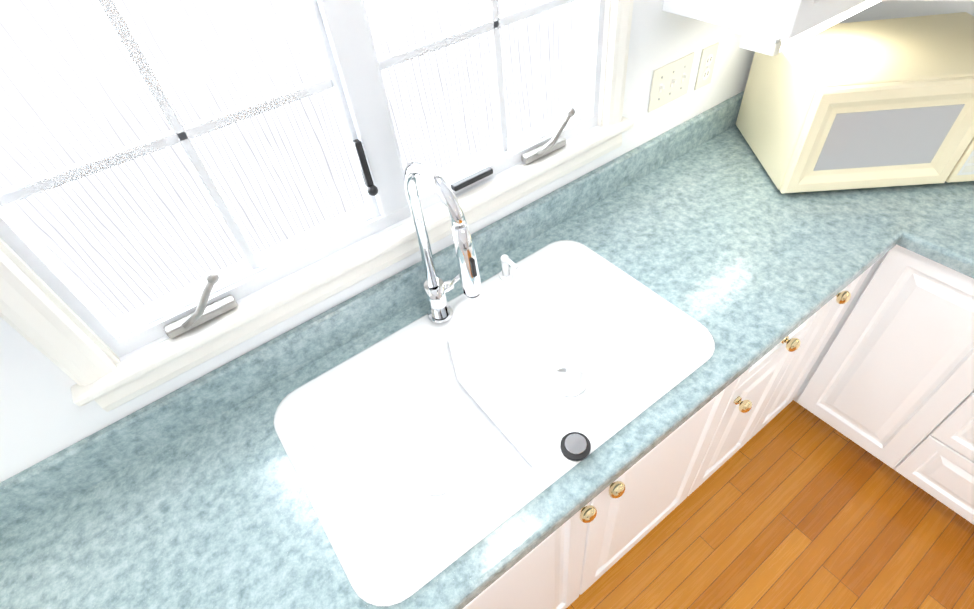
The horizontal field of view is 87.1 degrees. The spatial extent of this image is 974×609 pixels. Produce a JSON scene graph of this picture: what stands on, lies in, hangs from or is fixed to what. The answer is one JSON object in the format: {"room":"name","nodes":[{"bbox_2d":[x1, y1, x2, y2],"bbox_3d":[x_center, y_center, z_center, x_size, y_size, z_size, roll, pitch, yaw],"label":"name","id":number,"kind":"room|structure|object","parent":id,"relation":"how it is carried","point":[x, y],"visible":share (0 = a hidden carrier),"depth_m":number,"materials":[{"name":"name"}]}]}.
{"room":"kitchen","nodes":[
{"label":"kitchen","id":0,"kind":"room"},
{"bbox_2d":[0,0,754,482],"bbox_3d":[-0.495,-0.089,1.001,4.240,2.410,0.100,-31,50,-21],"label":"wall","id":1,"kind":"structure","parent":0,"point":[42,416],"depth_m":1.15,"materials":[{"name":"white paint"}]},
{"bbox_2d":[0,0,633,411],"bbox_3d":[-0.236,-0.503,0.831,1.370,1.065,0.130,-31,50,-21],"label":"window unit","id":2,"kind":"structure","parent":1,"relation":"in","point":[353,65],"depth_m":0.98,"materials":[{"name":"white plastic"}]},
{"bbox_2d":[648,52,694,111],"bbox_3d":[0.513,-0.612,1.417,0.162,0.115,0.018,-31,50,-21],"label":"light switch","id":3,"kind":"object","parent":1,"relation":"attached to","point":[670,82],"visible":1,"depth_m":1.41,"materials":[{"name":"beige plastic"}]},
{"bbox_2d":[694,42,718,89],"bbox_3d":[0.633,-0.684,1.477,0.070,0.115,0.008,-31,50,-21],"label":"electrical outlet","id":4,"kind":"object","parent":1,"relation":"attached to","point":[706,65],"visible":1,"depth_m":1.47,"materials":[{"name":"beige plastic"}]},
{"bbox_2d":[662,0,893,39],"bbox_3d":[0.636,-0.995,0.896,0.352,0.851,0.368,-31,50,-21],"label":"upper cabinet","id":5,"kind":"object","parent":1,"relation":"attached to","point":[782,19],"depth_m":1.08,"materials":[{"name":"white wood"}]},
{"bbox_2d":[566,400,973,608],"bbox_3d":[1.331,2.343,0.139,4.240,0.060,5.920,-31,50,-21],"label":"floor","id":6,"kind":"structure","parent":0,"point":[793,504],"depth_m":1.66,"materials":[{"name":"brown wood"}]},
{"bbox_2d":[626,297,834,511],"bbox_3d":[0.566,0.170,1.682,0.332,0.876,0.608,-31,50,-21],"label":"base cabinet","id":7,"kind":"object","parent":6,"relation":"on","point":[685,459],"depth_m":1.37,"materials":[{"name":"white wood"}]},
{"bbox_2d":[759,264,873,430],"bbox_3d":[0.807,0.027,1.788,0.267,0.876,0.608,-31,50,-21],"label":"base cabinet","id":8,"kind":"object","parent":6,"relation":"on","point":[843,299],"depth_m":1.56,"materials":[{"name":"white wood"}]},
{"bbox_2d":[0,90,931,608],"bbox_3d":[-0.254,0.289,0.964,4.036,0.143,0.633,-31,50,-21],"label":"countertop","id":9,"kind":"structure","parent":8,"relation":"on","point":[192,496],"depth_m":1.06,"materials":[{"name":"teal laminate"}]},
{"bbox_2d":[403,159,480,323],"bbox_3d":[-0.050,-0.102,1.033,0.141,0.442,0.226,-31,50,-21],"label":"faucet","id":10,"kind":"object","parent":9,"relation":"on","point":[437,289],"visible":0.98,"depth_m":0.94,"materials":[{"name":"silver metal"}]},
{"bbox_2d":[274,240,714,605],"bbox_3d":[0.030,0.215,1.166,0.870,0.201,0.510,-31,50,-21],"label":"sink","id":11,"kind":"object","parent":9,"relation":"in","point":[422,451],"visible":0.9,"depth_m":1.18,"materials":[{"name":"white ceramic"}]},
{"bbox_2d":[499,254,517,280],"bbox_3d":[0.054,-0.089,1.266,0.036,0.069,0.063,-31,50,-21],"label":"soap dispenser","id":12,"kind":"object","parent":11,"relation":"on","point":[505,273],"visible":1,"depth_m":1.27,"materials":[{"name":"white plastic"}]},
{"bbox_2d":[560,432,590,461],"bbox_3d":[0.164,0.262,0.951,0.056,0.016,0.056,-31,50,-21],"label":"drain stopper","id":13,"kind":"object","parent":11,"relation":"on","point":[575,446],"visible":1,"depth_m":0.94,"materials":[{"name":"black plastic"}]},
{"bbox_2d":[736,12,973,193],"bbox_3d":[1.083,-0.560,1.437,0.560,0.305,0.410,-3,46,5],"label":"microwave","id":14,"kind":"object","parent":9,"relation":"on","point":[869,104],"visible":0.96,"depth_m":1.32,"materials":[{"name":"beige"}]},
{"bbox_2d":[793,245,973,465],"bbox_3d":[1.439,0.069,1.664,0.608,0.876,0.366,-31,50,-21],"label":"base cabinet","id":15,"kind":"object","parent":6,"relation":"on","point":[889,380],"depth_m":1.48,"materials":[{"name":"white wood"}]},
{"bbox_2d":[904,181,973,278],"bbox_3d":[1.862,0.175,0.794,0.646,0.143,1.920,-31,50,-21],"label":"countertop","id":16,"kind":"structure","parent":15,"relation":"on","point":[944,236],"depth_m":1.29,"materials":[{"name":"teal laminate"}]},
{"bbox_2d":[889,381,973,524],"bbox_3d":[1.685,0.296,1.413,0.608,0.876,0.471,-31,50,-21],"label":"base cabinet","id":17,"kind":"object","parent":6,"relation":"on","point":[940,462],"depth_m":1.52,"materials":[{"name":"white wood"}]},
{"bbox_2d":[837,0,973,23],"bbox_3d":[2.907,0.528,-0.043,0.100,2.410,5.820,-31,50,-21],"label":"wall","id":18,"kind":"structure","parent":0,"point":[881,10],"depth_m":1.56,"materials":[{"name":"white paint"}]},
{"bbox_2d":[894,0,973,0],"bbox_3d":[1.076,-1.102,0.942,0.582,0.851,0.713,-31,50,-21],"label":"upper cabinet","id":19,"kind":"object","parent":18,"relation":"attached to","point":[894,0],"depth_m":1.12,"materials":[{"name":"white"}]},
{"bbox_2d":[734,1,879,55],"bbox_3d":[0.787,-0.695,1.210,0.508,0.039,0.104,-31,50,-21],"label":"under-cabinet light","id":20,"kind":"object","parent":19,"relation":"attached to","point":[762,44],"visible":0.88,"depth_m":1.13,"materials":[{"name":"white plastic"}]},
{"label":"outside","id":21,"kind":"structure","parent":0,"visible":0},
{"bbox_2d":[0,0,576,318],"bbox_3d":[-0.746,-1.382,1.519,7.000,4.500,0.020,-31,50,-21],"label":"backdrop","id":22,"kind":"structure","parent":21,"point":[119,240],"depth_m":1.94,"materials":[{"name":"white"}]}
]}

